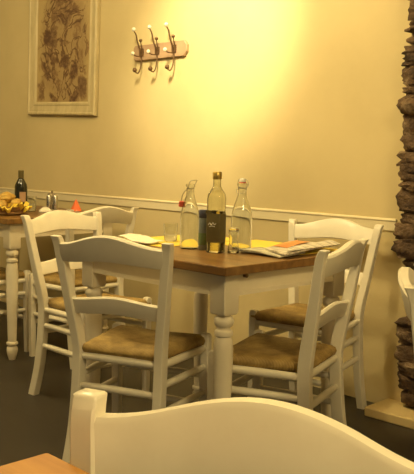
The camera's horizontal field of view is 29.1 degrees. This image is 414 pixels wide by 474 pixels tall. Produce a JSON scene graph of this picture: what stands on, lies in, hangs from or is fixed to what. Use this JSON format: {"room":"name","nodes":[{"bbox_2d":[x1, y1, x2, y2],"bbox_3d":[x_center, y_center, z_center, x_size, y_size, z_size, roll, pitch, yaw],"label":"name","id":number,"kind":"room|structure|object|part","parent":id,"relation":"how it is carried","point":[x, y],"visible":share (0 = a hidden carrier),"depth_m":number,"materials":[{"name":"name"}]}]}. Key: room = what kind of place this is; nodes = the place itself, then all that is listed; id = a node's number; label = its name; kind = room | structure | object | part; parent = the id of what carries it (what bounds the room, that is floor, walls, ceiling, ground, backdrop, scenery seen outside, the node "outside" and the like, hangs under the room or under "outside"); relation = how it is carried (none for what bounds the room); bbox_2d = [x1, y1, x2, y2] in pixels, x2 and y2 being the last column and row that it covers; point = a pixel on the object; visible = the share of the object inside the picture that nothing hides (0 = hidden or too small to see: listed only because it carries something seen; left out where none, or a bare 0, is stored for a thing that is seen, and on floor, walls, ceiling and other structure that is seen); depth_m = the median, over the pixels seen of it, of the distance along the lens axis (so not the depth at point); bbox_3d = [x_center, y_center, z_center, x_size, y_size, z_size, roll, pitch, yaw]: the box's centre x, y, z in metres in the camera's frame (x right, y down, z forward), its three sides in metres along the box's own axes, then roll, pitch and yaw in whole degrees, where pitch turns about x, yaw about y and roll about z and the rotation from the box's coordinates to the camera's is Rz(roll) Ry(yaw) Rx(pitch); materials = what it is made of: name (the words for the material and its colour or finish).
{"room":"restaurant","nodes":[
{"label":"restaurant","id":0,"kind":"room"},
{"bbox_2d":[0,0,411,402],"bbox_3d":[0.343,-0.747,4.085,0.150,2.900,8.600,-4,8,-45],"label":"wall","id":1,"kind":"structure","parent":0,"point":[297,100],"depth_m":4.16,"materials":[{"name":"paint"}]},
{"bbox_2d":[27,0,100,115],"bbox_3d":[-0.946,-1.310,5.208,0.030,1.020,0.765,-4,10,-45],"label":"picture","id":2,"kind":"object","parent":1,"relation":"attached to","point":[64,35],"visible":1,"depth_m":5.21,"materials":[{"name":"paint"}]},
{"bbox_2d":[37,0,89,101],"bbox_3d":[-0.941,-1.271,5.219,0.008,0.780,0.605,-4,10,-45],"label":"print","id":3,"kind":"object","parent":2,"relation":"attached to","point":[63,26],"depth_m":5.22},
{"bbox_2d":[131,22,188,73],"bbox_3d":[-0.293,-1.068,4.529,0.092,0.263,0.456,-4,8,-45],"label":"coat rack","id":4,"kind":"object","parent":1,"relation":"attached to","point":[180,48],"visible":1,"depth_m":4.53,"materials":[{"name":"brown wood"}]},
{"bbox_3d":[-0.405,-1.006,4.640,0.065,0.112,0.026,-4,8,-45],"label":"arm","id":5,"kind":"part","parent":4,"relation":"part of","materials":[{"name":"metal"}]},
{"bbox_3d":[-0.401,-1.132,4.630,0.064,0.123,0.011,-3,7,-39],"label":"arm","id":6,"kind":"part","parent":4,"relation":"part of","materials":[{"name":"metal"}]},
{"bbox_3d":[-0.304,-1.120,4.532,0.064,0.123,0.011,-3,7,-39],"label":"arm","id":7,"kind":"part","parent":4,"relation":"part of","materials":[{"name":"metal"}]},
{"bbox_3d":[-0.307,-0.994,4.543,0.065,0.112,0.026,-4,8,-45],"label":"arm","id":8,"kind":"part","parent":4,"relation":"part of","materials":[{"name":"metal"}]},
{"bbox_3d":[-0.204,-1.108,4.432,0.064,0.123,0.011,-3,7,-39],"label":"arm","id":9,"kind":"part","parent":4,"relation":"part of","materials":[{"name":"metal"}]},
{"bbox_3d":[-0.207,-0.982,4.443,0.065,0.112,0.026,-4,8,-45],"label":"arm","id":10,"kind":"part","parent":4,"relation":"part of","materials":[{"name":"metal"}]},
{"bbox_2d":[0,187,396,231],"bbox_3d":[-0.958,-0.270,5.320,0.014,0.057,5.090,-4,8,-45],"label":"trim","id":11,"kind":"structure","parent":1,"relation":"attached to","point":[257,213],"depth_m":4.38,"materials":[{"name":"beige paint"}]},
{"bbox_2d":[364,398,413,429],"bbox_3d":[1.844,0.885,2.449,0.194,0.042,3.100,-4,8,-45],"label":"trim","id":12,"kind":"structure","parent":1,"relation":"attached to","point":[389,410],"depth_m":3.42,"materials":[{"name":"paint"}]},
{"bbox_2d":[0,301,413,465],"bbox_3d":[-1.669,0.896,2.272,5.730,0.100,8.600,-4,8,-45],"label":"floor","id":13,"kind":"structure","parent":0,"point":[30,425],"depth_m":3.57,"materials":[{"name":"tile"}]},
{"bbox_2d":[0,267,30,351],"bbox_3d":[-1.273,0.218,4.416,0.457,0.842,0.445,7,8,43],"label":"dining chair","id":14,"kind":"object","parent":13,"relation":"on","point":[22,275],"visible":0.65,"depth_m":4.43,"materials":[{"name":"white paint"}]},
{"bbox_3d":[-1.239,0.207,4.451,0.386,0.050,0.346,7,8,43],"label":"seat","id":15,"kind":"part","parent":14,"relation":"part of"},
{"bbox_3d":[-1.117,0.247,4.332,0.314,0.029,0.029,-4,8,-42],"label":"seat rail","id":16,"kind":"part","parent":14,"relation":"part of","materials":[{"name":"white paint"}]},
{"bbox_3d":[-1.004,0.413,4.454,0.035,0.460,0.035,7,8,43],"label":"leg","id":17,"kind":"part","parent":14,"relation":"part of","materials":[{"name":"white paint"}]},
{"bbox_2d":[0,453,89,473],"bbox_3d":[-0.196,0.680,0.390,0.798,0.765,0.789,-4,8,-45],"label":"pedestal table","id":18,"kind":"object","parent":13,"relation":"on","point":[46,463],"visible":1,"depth_m":0.86,"materials":[{"name":"brown wood"}]},
{"bbox_2d":[0,205,111,359],"bbox_3d":[-1.169,0.220,4.817,0.750,0.765,1.120,-4,8,-45],"label":"dining table","id":19,"kind":"object","parent":13,"relation":"on","point":[11,226],"visible":0.57,"depth_m":4.24,"materials":[{"name":"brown wood"}]},
{"bbox_3d":[-1.040,0.293,4.257,0.068,0.735,0.068,-4,8,-45],"label":"leg","id":20,"kind":"part","parent":19,"relation":"part of","materials":[{"name":"white paint"}]},
{"bbox_2d":[0,201,31,214],"bbox_3d":[-1.110,-0.163,4.428,0.265,0.076,0.266,-4,8,-45],"label":"bread basket","id":21,"kind":"object","parent":19,"relation":"on","point":[15,209],"visible":0.97,"depth_m":4.36,"materials":[{"name":"wicker"}]},
{"bbox_2d":[0,200,7,206],"bbox_3d":[-1.123,-0.176,4.380,0.066,0.056,0.072,-4,8,-45],"label":"bread roll","id":22,"kind":"object","parent":21,"relation":"in","point":[2,202],"visible":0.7,"depth_m":4.36,"materials":[{"name":"food"}]},
{"bbox_2d":[10,198,21,206],"bbox_3d":[-1.056,-0.183,4.417,0.066,0.064,0.072,-4,8,-45],"label":"bread roll","id":23,"kind":"object","parent":21,"relation":"in","point":[16,201],"visible":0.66,"depth_m":4.39,"materials":[{"name":"food"}]},
{"bbox_3d":[-1.121,-0.189,4.478,0.078,0.063,0.066,-4,8,-45],"label":"bread roll","id":24,"kind":"object","parent":21,"relation":"in","visible":0},
{"bbox_2d":[0,191,15,202],"bbox_3d":[-1.113,-0.221,4.438,0.091,0.063,0.077,-4,8,-45],"label":"bread roll","id":25,"kind":"object","parent":24,"relation":"on","point":[8,197],"visible":0.85,"depth_m":4.41,"materials":[{"name":"food"}]},
{"bbox_3d":[-1.298,0.176,5.379,0.068,0.735,0.068,-4,8,-45],"label":"leg","id":26,"kind":"part","parent":19,"relation":"part of","materials":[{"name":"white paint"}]},
{"bbox_2d":[15,170,26,211],"bbox_3d":[-1.080,-0.267,4.633,0.072,0.243,0.073,-4,8,-45],"label":"wine bottle","id":27,"kind":"object","parent":19,"relation":"on","point":[20,185],"visible":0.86,"depth_m":4.61,"materials":[{"name":"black glass"}]},
{"bbox_2d":[27,196,35,211],"bbox_3d":[-1.034,-0.197,4.713,0.052,0.090,0.052,-4,8,-45],"label":"tumbler","id":28,"kind":"object","parent":19,"relation":"on","point":[31,199],"visible":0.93,"depth_m":4.69,"materials":[{"name":"clear glass"}]},
{"bbox_2d":[39,207,51,211],"bbox_3d":[-0.948,-0.162,4.675,0.075,0.031,0.082,0,6,-10],"label":"paper napkin","id":29,"kind":"object","parent":19,"relation":"on","point":[43,209],"visible":0.93,"depth_m":4.65,"materials":[{"name":"white paper"}]},
{"bbox_2d":[46,190,57,210],"bbox_3d":[-0.936,-0.221,4.818,0.072,0.122,0.036,1,6,0],"label":"cruet","id":30,"kind":"object","parent":19,"relation":"on","point":[48,197],"visible":0.8,"depth_m":4.81,"materials":[{"name":"metal"}]},
{"bbox_2d":[46,193,50,208],"bbox_3d":[-0.955,-0.215,4.819,0.031,0.097,0.031,1,6,0],"label":"bottle","id":31,"kind":"object","parent":30,"relation":"on","point":[48,198],"depth_m":4.81,"materials":[{"name":"glass"}]},
{"bbox_2d":[53,194,57,209],"bbox_3d":[-0.917,-0.214,4.819,0.031,0.097,0.031,1,6,0],"label":"bottle","id":32,"kind":"object","parent":30,"relation":"on","point":[55,198],"depth_m":4.81,"materials":[{"name":"metal"}]},
{"bbox_2d":[71,200,81,212],"bbox_3d":[-0.765,-0.180,4.659,0.061,0.080,0.065,-1,6,-22],"label":"folded napkin","id":33,"kind":"object","parent":19,"relation":"on","point":[75,207],"visible":0.9,"depth_m":4.64,"materials":[{"name":"orange fabric"}]},
{"bbox_3d":[-0.606,0.260,4.688,0.068,0.735,0.068,-4,8,-45],"label":"leg","id":34,"kind":"part","parent":19,"relation":"part of","materials":[{"name":"white paint"}]},
{"bbox_2d":[28,206,138,369],"bbox_3d":[-0.674,0.241,4.323,0.457,0.842,0.445,-4,8,-45],"label":"dining chair","id":35,"kind":"object","parent":13,"relation":"on","point":[110,214],"visible":0.33,"depth_m":4.27,"materials":[{"name":"white paint"}]},
{"bbox_3d":[-0.952,0.424,4.352,0.035,0.460,0.035,-4,8,-45],"label":"leg","id":36,"kind":"part","parent":35,"relation":"part of","materials":[{"name":"white paint"}]},
{"bbox_3d":[-0.828,0.264,4.234,0.314,0.029,0.029,6,7,40],"label":"seat rail","id":37,"kind":"part","parent":35,"relation":"part of","materials":[{"name":"white paint"}]},
{"bbox_3d":[-0.705,0.270,4.092,0.085,0.828,0.105,-4,8,-45],"label":"post","id":38,"kind":"part","parent":35,"relation":"part of","materials":[{"name":"white paint"}]},
{"bbox_3d":[-0.709,0.228,4.357,0.386,0.050,0.346,-4,8,-45],"label":"seat","id":39,"kind":"part","parent":35,"relation":"part of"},
{"bbox_3d":[-0.595,0.268,4.246,0.320,0.029,0.029,-4,8,-45],"label":"seat rail","id":40,"kind":"part","parent":35,"relation":"part of","materials":[{"name":"white paint"}]},
{"bbox_3d":[-0.536,-0.111,4.157,0.392,0.102,0.077,-4,8,-45],"label":"crest rail","id":41,"kind":"part","parent":35,"relation":"part of","materials":[{"name":"white paint"}]},
{"bbox_3d":[-0.442,0.250,4.354,0.085,0.828,0.105,-4,8,-45],"label":"post","id":42,"kind":"part","parent":35,"relation":"part of","materials":[{"name":"white paint"}]},
{"bbox_2d":[21,210,151,394],"bbox_3d":[-0.550,0.309,3.661,0.445,0.842,0.457,6,7,41],"label":"dining chair","id":43,"kind":"object","parent":13,"relation":"on","point":[54,220],"visible":0.44,"depth_m":3.63,"materials":[{"name":"white paint"}]},
{"bbox_3d":[-0.780,0.316,3.615,0.105,0.828,0.085,6,7,41],"label":"post","id":44,"kind":"part","parent":43,"relation":"part of","materials":[{"name":"white paint"}]},
{"bbox_3d":[-0.631,0.340,3.504,0.315,0.029,0.049,6,7,41],"label":"seat rail","id":45,"kind":"part","parent":43,"relation":"part of","materials":[{"name":"white paint"}]},
{"bbox_3d":[-0.681,-0.074,3.745,0.077,0.102,0.392,6,7,41],"label":"crest rail","id":46,"kind":"part","parent":43,"relation":"part of","materials":[{"name":"white paint"}]},
{"bbox_3d":[-0.526,0.527,3.409,0.035,0.460,0.035,6,7,41],"label":"leg","id":47,"kind":"part","parent":43,"relation":"part of","materials":[{"name":"white paint"}]},
{"bbox_3d":[-0.536,0.294,3.895,0.105,0.828,0.085,6,7,41],"label":"post","id":48,"kind":"part","parent":43,"relation":"part of","materials":[{"name":"white paint"}]},
{"bbox_3d":[-0.513,0.304,3.628,0.346,0.050,0.386,6,7,41],"label":"seat","id":49,"kind":"part","parent":43,"relation":"part of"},
{"bbox_3d":[-0.399,0.343,3.532,0.029,0.029,0.374,6,7,41],"label":"seat rail","id":50,"kind":"part","parent":43,"relation":"part of","materials":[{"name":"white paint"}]},
{"bbox_3d":[-0.280,0.505,3.689,0.035,0.460,0.035,6,7,41],"label":"leg","id":51,"kind":"part","parent":43,"relation":"part of","materials":[{"name":"white paint"}]},
{"bbox_2d":[50,235,211,463],"bbox_3d":[-0.256,0.397,2.841,0.457,0.842,0.445,4,6,23],"label":"dining chair","id":52,"kind":"object","parent":13,"relation":"on","point":[122,345],"visible":0.92,"depth_m":2.73,"materials":[{"name":"white paint"}]},
{"bbox_3d":[-0.484,0.405,2.785,0.085,0.828,0.105,4,6,23],"label":"post","id":53,"kind":"part","parent":52,"relation":"part of","materials":[{"name":"white paint"}]},
{"bbox_3d":[-0.322,0.044,2.636,0.392,0.102,0.077,4,6,23],"label":"crest rail","id":54,"kind":"part","parent":52,"relation":"part of","materials":[{"name":"white paint"}]},
{"bbox_3d":[-0.351,0.560,3.117,0.035,0.460,0.035,4,6,23],"label":"leg","id":55,"kind":"part","parent":52,"relation":"part of","materials":[{"name":"white paint"}]},
{"bbox_3d":[-0.302,0.423,2.740,0.320,0.029,0.029,4,6,23],"label":"seat rail","id":56,"kind":"part","parent":52,"relation":"part of","materials":[{"name":"white paint"}]},
{"bbox_3d":[-0.236,0.384,2.885,0.386,0.050,0.346,4,6,23],"label":"seat","id":57,"kind":"part","parent":52,"relation":"part of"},
{"bbox_3d":[-0.144,0.427,2.637,0.085,0.828,0.105,4,6,23],"label":"post","id":58,"kind":"part","parent":52,"relation":"part of","materials":[{"name":"white paint"}]},
{"bbox_3d":[-0.080,0.421,2.814,0.029,0.029,0.314,4,6,28],"label":"seat rail","id":59,"kind":"part","parent":52,"relation":"part of","materials":[{"name":"white paint"}]},
{"bbox_3d":[-0.009,0.582,2.968,0.035,0.460,0.035,4,6,23],"label":"leg","id":60,"kind":"part","parent":52,"relation":"part of","materials":[{"name":"white paint"}]},
{"bbox_2d":[82,236,344,417],"bbox_3d":[0.011,0.420,3.061,0.720,0.765,0.836,-4,8,-45],"label":"dining table","id":61,"kind":"object","parent":13,"relation":"on","point":[225,276],"visible":0.46,"depth_m":2.71,"materials":[{"name":"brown wood"}]},
{"bbox_3d":[-0.442,0.421,3.104,0.068,0.735,0.068,-4,8,-45],"label":"leg","id":62,"kind":"part","parent":61,"relation":"part of","materials":[{"name":"white paint"}]},
{"bbox_2d":[126,235,228,246],"bbox_3d":[-0.107,0.012,3.260,0.470,0.002,0.310,-4,8,-45],"label":"placemat","id":63,"kind":"object","parent":61,"relation":"on","point":[177,243],"visible":0.19,"depth_m":3.15,"materials":[{"name":"yellow paper"}]},
{"bbox_2d":[118,233,163,243],"bbox_3d":[-0.266,0.006,3.167,0.110,0.014,0.300,-1,6,-25],"label":"paper napkin","id":64,"kind":"object","parent":63,"relation":"on","point":[139,238],"visible":0.99,"depth_m":3.16,"materials":[{"name":"white paper"}]},
{"bbox_2d":[164,223,177,241],"bbox_3d":[-0.145,-0.018,3.182,0.058,0.072,0.058,-4,8,-45],"label":"tumbler","id":65,"kind":"object","parent":63,"relation":"on","point":[170,229],"visible":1,"depth_m":3.16,"materials":[{"name":"clear glass"}]},
{"bbox_2d":[179,180,198,248],"bbox_3d":[-0.065,-0.085,2.965,0.071,0.256,0.082,0,6,-16],"label":"bottle","id":66,"kind":"object","parent":61,"relation":"on","point":[189,217],"visible":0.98,"depth_m":2.94,"materials":[{"name":"clear glass"}]},
{"bbox_3d":[-0.029,0.390,3.513,0.068,0.735,0.068,-4,8,-45],"label":"leg","id":67,"kind":"part","parent":61,"relation":"part of","materials":[{"name":"white paint"}]},
{"bbox_2d":[198,209,206,249],"bbox_3d":[-0.011,-0.027,2.926,0.041,0.149,0.041,-4,8,-45],"label":"can","id":68,"kind":"object","parent":61,"relation":"on","point":[202,212],"visible":0.69,"depth_m":2.91,"materials":[{"name":"metal"}]},
{"bbox_2d":[206,172,225,252],"bbox_3d":[0.033,-0.088,2.851,0.057,0.289,0.058,4,6,25],"label":"oil bottle","id":69,"kind":"object","parent":61,"relation":"on","point":[216,199],"visible":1,"depth_m":2.83,"materials":[{"name":"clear glass"}]},
{"bbox_3d":[0.050,0.481,2.612,0.068,0.735,0.068,-4,8,-45],"label":"leg","id":70,"kind":"part","parent":61,"relation":"part of","materials":[{"name":"white paint"}]},
{"bbox_2d":[227,227,238,253],"bbox_3d":[0.095,0.011,2.855,0.042,0.093,0.042,-4,8,-45],"label":"salt shaker","id":71,"kind":"object","parent":61,"relation":"on","point":[233,247],"visible":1,"depth_m":2.84,"materials":[{"name":"clear glass"}]},
{"bbox_3d":[0.096,-0.028,2.851,0.037,0.015,0.037,-4,8,-45],"label":"lid","id":72,"kind":"part","parent":71,"relation":"part of","materials":[{"name":"silver metal"}]},
{"bbox_2d":[231,178,251,248],"bbox_3d":[0.129,-0.086,2.970,0.078,0.266,0.078,4,6,25],"label":"bottle","id":73,"kind":"object","parent":61,"relation":"on","point":[241,216],"visible":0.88,"depth_m":2.94,"materials":[{"name":"clear glass"}]},
{"bbox_2d":[239,247,305,257],"bbox_3d":[0.219,0.052,2.855,0.204,0.011,0.188,5,7,35],"label":"magazine","id":74,"kind":"object","parent":61,"relation":"on","point":[260,250],"visible":0.65,"depth_m":2.82,"materials":[{"name":"white paper"}]},
{"bbox_2d":[225,240,336,254],"bbox_3d":[0.270,0.037,3.093,0.257,0.002,0.440,-4,8,-45],"label":"placemat","id":75,"kind":"object","parent":61,"relation":"on","point":[255,243],"visible":0.34,"depth_m":3.12,"materials":[{"name":"yellow paper"}]},
{"bbox_2d":[264,240,339,255],"bbox_3d":[0.317,0.030,2.933,0.207,0.024,0.415,6,7,39],"label":"newspaper","id":76,"kind":"object","parent":75,"relation":"on","point":[291,247],"visible":1,"depth_m":2.89,"materials":[{"name":"white paper"}]},
{"bbox_2d":[274,240,308,247],"bbox_3d":[0.319,0.025,2.991,0.069,0.006,0.255,4,6,28],"label":"picture","id":77,"kind":"object","parent":76,"relation":"on","point":[291,243],"depth_m":2.97},
{"bbox_3d":[0.463,0.449,3.021,0.068,0.735,0.068,-4,8,-45],"label":"leg","id":78,"kind":"part","parent":61,"relation":"part of","materials":[{"name":"white paint"}]},
{"bbox_2d":[70,388,413,473],"bbox_3d":[-0.031,0.613,0.716,0.457,0.842,0.445,4,6,25],"label":"dining chair","id":79,"kind":"object","parent":13,"relation":"on","point":[236,435],"visible":1,"depth_m":0.86,"materials":[{"name":"white paint"}]},
{"bbox_3d":[-0.138,0.597,0.924,0.085,0.828,0.105,4,6,25],"label":"post","id":80,"kind":"part","parent":79,"relation":"part of","materials":[{"name":"white paint"}]},
{"bbox_2d":[207,239,368,425],"bbox_3d":[0.288,0.417,2.761,0.445,0.842,0.457,4,6,27],"label":"dining chair","id":81,"kind":"object","parent":13,"relation":"on","point":[260,355],"visible":0.82,"depth_m":2.65,"materials":[{"name":"white paint"}]},
{"bbox_3d":[0.020,0.609,2.705,0.035,0.460,0.035,4,6,27],"label":"leg","id":82,"kind":"part","parent":81,"relation":"part of","materials":[{"name":"white paint"}]},
{"bbox_3d":[0.192,0.580,3.037,0.035,0.460,0.035,4,6,27],"label":"leg","id":83,"kind":"part","parent":81,"relation":"part of","materials":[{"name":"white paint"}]},
{"bbox_3d":[0.169,0.445,2.629,0.314,0.029,0.029,4,6,22],"label":"seat rail","id":84,"kind":"part","parent":81,"relation":"part of","materials":[{"name":"white paint"}]},
{"bbox_3d":[0.244,0.405,2.783,0.346,0.050,0.386,4,6,27],"label":"seat","id":85,"kind":"part","parent":81,"relation":"part of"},
{"bbox_3d":[0.330,0.448,2.532,0.105,0.828,0.085,4,6,27],"label":"post","id":86,"kind":"part","parent":81,"relation":"part of","materials":[{"name":"white paint"}]},
{"bbox_3d":[0.388,0.442,2.712,0.029,0.029,0.320,4,6,27],"label":"seat rail","id":87,"kind":"part","parent":81,"relation":"part of","materials":[{"name":"white paint"}]},
{"bbox_3d":[0.460,0.061,2.641,0.077,0.102,0.392,4,6,27],"label":"crest rail","id":88,"kind":"part","parent":81,"relation":"part of","materials":[{"name":"white paint"}]},
{"bbox_3d":[0.500,0.419,2.861,0.105,0.828,0.085,4,6,27],"label":"post","id":89,"kind":"part","parent":81,"relation":"part of","materials":[{"name":"white paint"}]},
{"bbox_2d":[248,218,383,408],"bbox_3d":[0.469,0.348,3.498,0.457,0.842,0.445,5,7,33],"label":"dining chair","id":90,"kind":"object","parent":13,"relation":"on","point":[291,317],"visible":0.54,"depth_m":3.50,"materials":[{"name":"white paint"}]},
{"bbox_3d":[0.198,0.539,3.453,0.035,0.460,0.035,5,7,33],"label":"leg","id":91,"kind":"part","parent":90,"relation":"part of","materials":[{"name":"white paint"}]},
{"bbox_3d":[0.358,0.379,3.333,0.374,0.029,0.029,5,7,33],"label":"seat rail","id":92,"kind":"part","parent":90,"relation":"part of","materials":[{"name":"white paint"}]},
{"bbox_3d":[0.394,0.332,3.719,0.085,0.828,0.105,5,7,33],"label":"post","id":93,"kind":"part","parent":90,"relation":"part of","materials":[{"name":"white paint"}]},
{"bbox_3d":[0.442,0.343,3.456,0.386,0.050,0.346,5,7,33],"label":"seat","id":94,"kind":"part","parent":90,"relation":"part of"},
{"bbox_3d":[0.580,-0.033,3.614,0.392,0.102,0.077,5,7,33],"label":"crest rail","id":95,"kind":"part","parent":90,"relation":"part of","materials":[{"name":"white paint"}]},
{"bbox_3d":[0.589,0.381,3.368,0.049,0.029,0.315,5,7,33],"label":"seat rail","id":96,"kind":"part","parent":90,"relation":"part of","materials":[{"name":"white paint"}]},
{"bbox_3d":[0.703,0.359,3.515,0.085,0.828,0.105,5,7,33],"label":"post","id":97,"kind":"part","parent":90,"relation":"part of","materials":[{"name":"white paint"}]},
{"bbox_2d":[398,267,413,349],"bbox_3d":[0.680,0.505,1.961,0.445,0.842,0.457,3,6,17],"label":"dining chair","id":98,"kind":"object","parent":13,"relation":"on","point":[405,274],"visible":1,"depth_m":1.85,"materials":[{"name":"white paint"}]},
{"bbox_3d":[0.512,0.128,1.978,0.077,0.102,0.392,3,6,17],"label":"crest rail","id":99,"kind":"part","parent":98,"relation":"part of","materials":[{"name":"white paint"}]},
{"bbox_3d":[0.488,0.521,1.827,0.105,0.828,0.085,3,6,17],"label":"post","id":100,"kind":"part","parent":98,"relation":"part of","materials":[{"name":"white paint"}]},
{"bbox_2d":[391,0,413,406],"bbox_3d":[1.267,-0.641,3.040,0.274,2.845,1.159,-4,8,-45],"label":"stone column","id":101,"kind":"structure","parent":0,"point":[403,247],"depth_m":3.38,"materials":[{"name":"stone"}]}
]}

